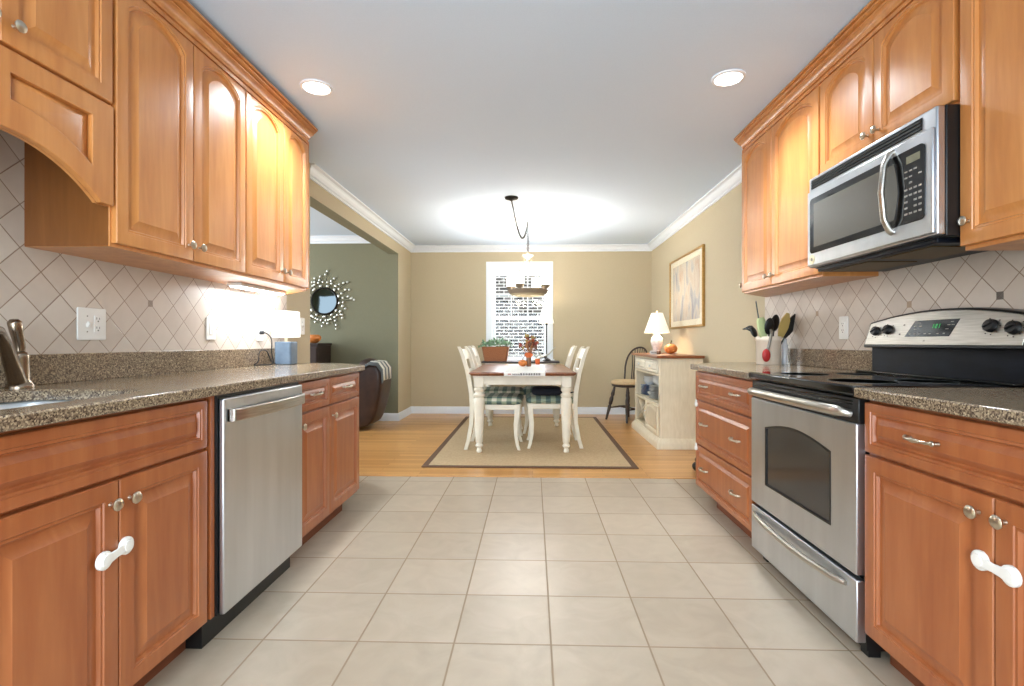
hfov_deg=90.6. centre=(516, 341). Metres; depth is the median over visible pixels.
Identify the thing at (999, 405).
countertop
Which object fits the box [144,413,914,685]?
floor
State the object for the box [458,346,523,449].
dining chair
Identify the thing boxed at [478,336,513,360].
potted plant
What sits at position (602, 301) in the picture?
wall
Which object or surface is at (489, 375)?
dining table
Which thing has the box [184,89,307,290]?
upper cabinet
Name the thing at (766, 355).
spoon
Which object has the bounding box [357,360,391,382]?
throw blanket
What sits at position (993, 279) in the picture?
wall
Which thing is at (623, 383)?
chair
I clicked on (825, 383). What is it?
cooktop
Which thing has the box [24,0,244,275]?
upper cabinet
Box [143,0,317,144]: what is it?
crown molding
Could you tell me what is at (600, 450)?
area rug
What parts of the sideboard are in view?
drawer, panel, frame, drawer, door, panel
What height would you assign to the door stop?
0.118 m
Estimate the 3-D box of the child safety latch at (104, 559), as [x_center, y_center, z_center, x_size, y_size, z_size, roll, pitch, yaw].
[-1.051,0.555,1.330,0.015,0.058,0.117,0,0,2]
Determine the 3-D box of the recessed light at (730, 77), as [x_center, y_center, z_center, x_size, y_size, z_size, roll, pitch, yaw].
[1.113,-1.385,2.667,0.170,0.009,0.170,0,0,2]
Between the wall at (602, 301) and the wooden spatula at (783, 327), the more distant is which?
the wall at (602, 301)
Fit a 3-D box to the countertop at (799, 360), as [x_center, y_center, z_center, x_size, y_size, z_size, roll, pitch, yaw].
[1.476,0.115,3.082,0.659,0.139,1.228,0,0,2]
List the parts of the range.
drawer handle, door handle, storage drawer, oven door, knob, knob, display panel, knob, knob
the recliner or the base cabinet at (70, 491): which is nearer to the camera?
the base cabinet at (70, 491)
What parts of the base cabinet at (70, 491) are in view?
door, knob, knob, door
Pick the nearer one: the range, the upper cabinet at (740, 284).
the range
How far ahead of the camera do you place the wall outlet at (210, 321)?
2.70 m
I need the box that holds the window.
[486,261,554,360]
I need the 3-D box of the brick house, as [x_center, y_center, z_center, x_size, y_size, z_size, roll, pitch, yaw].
[0.367,-0.950,11.794,10.000,6.000,0.400,0,0,2]
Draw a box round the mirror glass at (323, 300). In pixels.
[312,289,335,312]
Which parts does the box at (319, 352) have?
door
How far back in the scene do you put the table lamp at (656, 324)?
5.71 m
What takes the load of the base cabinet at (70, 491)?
on the floor
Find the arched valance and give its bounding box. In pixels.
[0,45,112,205]
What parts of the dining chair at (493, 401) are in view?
post, crest rail, post, seat frame, leg, leg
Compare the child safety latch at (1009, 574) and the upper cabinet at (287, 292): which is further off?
the upper cabinet at (287, 292)
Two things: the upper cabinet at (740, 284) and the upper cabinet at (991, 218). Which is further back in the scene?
the upper cabinet at (740, 284)
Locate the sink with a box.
[0,400,71,409]
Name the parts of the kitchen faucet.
spout, lever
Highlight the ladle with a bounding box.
[764,318,773,335]
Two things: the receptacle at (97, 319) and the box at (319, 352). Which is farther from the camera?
the box at (319, 352)
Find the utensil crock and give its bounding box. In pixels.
[755,336,781,364]
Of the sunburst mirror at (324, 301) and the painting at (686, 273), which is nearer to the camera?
the painting at (686, 273)
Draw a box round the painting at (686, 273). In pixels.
[673,255,699,321]
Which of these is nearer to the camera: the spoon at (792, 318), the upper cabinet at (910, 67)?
the upper cabinet at (910, 67)
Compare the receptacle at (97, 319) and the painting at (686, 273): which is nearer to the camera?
the receptacle at (97, 319)
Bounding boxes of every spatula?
[757,317,766,337]
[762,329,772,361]
[778,313,789,337]
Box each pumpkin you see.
[518,357,526,365]
[664,340,677,353]
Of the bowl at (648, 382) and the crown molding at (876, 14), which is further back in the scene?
the bowl at (648, 382)
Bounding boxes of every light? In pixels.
[227,282,285,294]
[300,79,332,95]
[711,69,745,86]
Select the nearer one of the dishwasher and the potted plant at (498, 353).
the dishwasher
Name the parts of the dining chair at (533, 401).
leg, seat frame, post, crest rail, post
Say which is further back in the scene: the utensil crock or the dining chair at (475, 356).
the dining chair at (475, 356)
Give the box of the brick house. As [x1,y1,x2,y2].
[496,276,543,356]
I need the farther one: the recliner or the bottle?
the recliner
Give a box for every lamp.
[254,311,299,365]
[539,308,553,360]
[644,311,669,353]
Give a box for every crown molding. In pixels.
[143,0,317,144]
[734,0,913,152]
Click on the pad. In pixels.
(536, 390)
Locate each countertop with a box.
[0,348,364,432]
[691,348,871,378]
[854,387,1023,426]
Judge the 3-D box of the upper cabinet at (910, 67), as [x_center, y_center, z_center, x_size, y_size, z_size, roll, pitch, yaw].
[1.609,-1.052,2.092,0.324,0.515,0.800,0,0,2]
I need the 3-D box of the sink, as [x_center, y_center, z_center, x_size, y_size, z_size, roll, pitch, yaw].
[-1.338,0.282,1.295,0.449,0.196,0.609,0,0,2]
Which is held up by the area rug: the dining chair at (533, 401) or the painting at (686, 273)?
the dining chair at (533, 401)
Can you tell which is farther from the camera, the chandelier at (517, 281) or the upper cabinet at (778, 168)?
the chandelier at (517, 281)
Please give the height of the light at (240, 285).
0.024 m
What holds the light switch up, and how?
attached to the wall at (147, 310)
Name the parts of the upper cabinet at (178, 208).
panel, door, knob, knob, door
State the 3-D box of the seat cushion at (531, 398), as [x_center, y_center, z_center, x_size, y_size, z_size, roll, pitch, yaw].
[0.328,0.567,5.132,0.482,0.074,0.468,0,0,0]
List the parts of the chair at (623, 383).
leg, seat, leg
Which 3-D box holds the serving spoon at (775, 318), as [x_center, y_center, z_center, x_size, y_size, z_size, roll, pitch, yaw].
[1.679,-0.020,3.300,0.070,0.311,0.050,0,0,2]
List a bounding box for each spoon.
[772,315,779,335]
[781,314,795,344]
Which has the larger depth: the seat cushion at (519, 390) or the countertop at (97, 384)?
the seat cushion at (519, 390)
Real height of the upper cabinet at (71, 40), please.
0.490 m
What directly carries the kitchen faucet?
on the countertop at (97, 384)
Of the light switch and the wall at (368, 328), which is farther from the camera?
the wall at (368, 328)
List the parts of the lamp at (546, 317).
lamp shade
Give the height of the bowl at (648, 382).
0.055 m
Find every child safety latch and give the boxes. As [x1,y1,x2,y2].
[95,536,133,570]
[970,550,1022,587]
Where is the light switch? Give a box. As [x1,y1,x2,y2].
[300,318,304,334]
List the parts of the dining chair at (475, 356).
post, post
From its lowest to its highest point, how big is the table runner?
0.037 m
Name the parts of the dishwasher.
trim, door, handle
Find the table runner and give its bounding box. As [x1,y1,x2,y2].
[504,365,544,375]
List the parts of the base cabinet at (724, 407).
drawer, drawer, drawer, pull, pull, pull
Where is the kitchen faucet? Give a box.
[0,319,35,388]
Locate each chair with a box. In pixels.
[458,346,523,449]
[468,346,523,435]
[523,346,576,433]
[525,346,589,448]
[605,346,647,422]
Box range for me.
[747,307,1023,657]
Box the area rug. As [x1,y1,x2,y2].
[421,416,638,468]
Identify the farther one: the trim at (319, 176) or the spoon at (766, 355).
the trim at (319, 176)
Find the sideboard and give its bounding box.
[631,353,704,449]
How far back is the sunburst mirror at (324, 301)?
6.72 m
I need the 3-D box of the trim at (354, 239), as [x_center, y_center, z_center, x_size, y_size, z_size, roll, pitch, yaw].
[-3.448,-1.345,6.721,3.490,0.090,0.080,0,0,2]
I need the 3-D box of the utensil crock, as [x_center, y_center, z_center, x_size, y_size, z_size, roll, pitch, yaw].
[1.644,0.058,3.311,0.156,0.182,0.156,0,0,2]
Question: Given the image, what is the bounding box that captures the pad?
[532,386,573,394]
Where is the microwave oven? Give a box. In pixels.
[808,104,985,271]
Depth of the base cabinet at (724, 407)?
2.85 m
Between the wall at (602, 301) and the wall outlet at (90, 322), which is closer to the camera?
the wall outlet at (90, 322)
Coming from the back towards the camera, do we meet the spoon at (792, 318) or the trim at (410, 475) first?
the trim at (410, 475)
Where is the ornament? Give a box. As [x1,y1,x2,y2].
[531,347,554,360]
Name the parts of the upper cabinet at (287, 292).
door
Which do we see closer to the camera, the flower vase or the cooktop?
the cooktop
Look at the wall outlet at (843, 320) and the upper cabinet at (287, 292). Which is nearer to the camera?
the wall outlet at (843, 320)
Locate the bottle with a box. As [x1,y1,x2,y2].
[781,339,787,363]
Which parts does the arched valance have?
raised panel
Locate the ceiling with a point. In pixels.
(606, 121)
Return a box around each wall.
[0,130,410,412]
[310,196,397,412]
[411,251,651,406]
[652,183,1023,362]
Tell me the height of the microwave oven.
0.457 m
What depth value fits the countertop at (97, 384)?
1.85 m
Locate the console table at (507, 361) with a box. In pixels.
[481,360,559,416]
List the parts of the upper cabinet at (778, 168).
door, door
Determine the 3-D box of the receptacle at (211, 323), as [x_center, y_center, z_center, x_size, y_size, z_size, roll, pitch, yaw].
[-1.634,-0.070,2.710,0.004,0.068,0.033,0,0,2]
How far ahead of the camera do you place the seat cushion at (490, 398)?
4.85 m
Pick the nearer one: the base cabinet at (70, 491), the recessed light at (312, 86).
the base cabinet at (70, 491)
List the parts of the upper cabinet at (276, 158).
door, door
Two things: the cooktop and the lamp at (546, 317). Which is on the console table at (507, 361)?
the lamp at (546, 317)
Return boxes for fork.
[743,326,757,336]
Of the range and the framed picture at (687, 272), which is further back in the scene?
the framed picture at (687, 272)
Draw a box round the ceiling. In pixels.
[187,0,870,244]
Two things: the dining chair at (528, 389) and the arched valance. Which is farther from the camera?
the dining chair at (528, 389)
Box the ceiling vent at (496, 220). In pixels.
[491,217,518,224]
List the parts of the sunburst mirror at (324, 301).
frame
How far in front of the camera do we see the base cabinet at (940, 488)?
1.34 m
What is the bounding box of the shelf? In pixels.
[638,393,658,403]
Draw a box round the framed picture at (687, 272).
[669,244,704,328]
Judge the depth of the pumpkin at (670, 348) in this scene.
5.62 m
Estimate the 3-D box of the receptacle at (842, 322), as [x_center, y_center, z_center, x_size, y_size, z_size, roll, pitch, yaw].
[1.777,-0.075,2.761,0.004,0.068,0.033,0,0,2]
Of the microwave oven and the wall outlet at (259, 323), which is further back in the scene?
the wall outlet at (259, 323)
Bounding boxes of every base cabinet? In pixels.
[0,398,206,685]
[294,372,358,552]
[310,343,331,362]
[696,370,758,538]
[865,400,1023,685]
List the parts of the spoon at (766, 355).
handle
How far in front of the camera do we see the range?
1.92 m
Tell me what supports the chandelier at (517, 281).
hanging from the ceiling
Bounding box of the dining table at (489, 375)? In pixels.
[469,364,576,452]
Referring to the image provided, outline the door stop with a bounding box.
[692,458,695,470]
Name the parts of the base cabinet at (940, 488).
pull, door, drawer, knob, knob, door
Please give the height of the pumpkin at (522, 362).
0.103 m
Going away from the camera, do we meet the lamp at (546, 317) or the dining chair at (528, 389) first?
the dining chair at (528, 389)
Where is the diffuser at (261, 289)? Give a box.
[230,286,283,294]
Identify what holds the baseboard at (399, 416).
attached to the wall at (368, 328)
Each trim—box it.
[310,163,741,252]
[310,235,369,243]
[359,474,695,478]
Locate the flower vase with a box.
[519,334,538,366]
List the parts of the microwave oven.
door, handle, control panel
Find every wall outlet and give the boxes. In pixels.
[76,307,105,339]
[206,317,215,339]
[256,320,262,340]
[839,316,848,338]
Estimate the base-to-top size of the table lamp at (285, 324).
0.345 m
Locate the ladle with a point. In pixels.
(769, 324)
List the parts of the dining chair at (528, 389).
leg, post, post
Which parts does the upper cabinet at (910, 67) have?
door, knob, knob, door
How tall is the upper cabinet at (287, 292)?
0.958 m
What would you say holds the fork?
in the utensil crock
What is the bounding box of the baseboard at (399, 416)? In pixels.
[378,406,634,420]
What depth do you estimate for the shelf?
5.56 m
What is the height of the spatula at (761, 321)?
0.293 m
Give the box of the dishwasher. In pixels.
[186,382,304,648]
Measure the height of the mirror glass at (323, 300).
0.330 m
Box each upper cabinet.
[0,0,111,104]
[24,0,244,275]
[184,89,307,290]
[284,144,308,294]
[739,153,780,296]
[742,85,878,293]
[820,0,959,173]
[957,0,1023,250]
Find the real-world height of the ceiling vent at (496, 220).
0.008 m
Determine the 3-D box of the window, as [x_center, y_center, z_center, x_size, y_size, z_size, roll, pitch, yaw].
[0.037,-0.399,7.382,1.011,1.518,0.160,0,0,2]
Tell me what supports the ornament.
on the console table at (507, 361)
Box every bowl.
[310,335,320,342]
[643,380,654,384]
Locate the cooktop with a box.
[749,371,1023,394]
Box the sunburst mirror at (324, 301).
[310,270,354,329]
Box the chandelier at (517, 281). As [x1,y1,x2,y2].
[505,196,549,296]
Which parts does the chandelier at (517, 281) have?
lamp shade, lamp shade, chain, lamp shade, lamp shade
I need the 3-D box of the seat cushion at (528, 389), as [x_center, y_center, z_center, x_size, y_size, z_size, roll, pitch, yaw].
[0.303,0.567,5.893,0.482,0.074,0.468,0,0,3]
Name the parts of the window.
sash, sash, sill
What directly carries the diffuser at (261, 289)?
attached to the light at (240, 285)
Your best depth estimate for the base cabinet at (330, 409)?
2.73 m
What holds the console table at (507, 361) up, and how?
on the floor
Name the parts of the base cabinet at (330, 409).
drawer, door, pull, drawer, door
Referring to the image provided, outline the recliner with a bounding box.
[359,358,390,427]
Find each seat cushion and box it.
[483,387,523,394]
[484,393,523,404]
[523,386,561,394]
[525,393,572,403]
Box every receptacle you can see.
[94,316,101,332]
[210,322,213,334]
[841,321,844,333]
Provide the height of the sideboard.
0.912 m
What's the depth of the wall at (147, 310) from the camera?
2.18 m

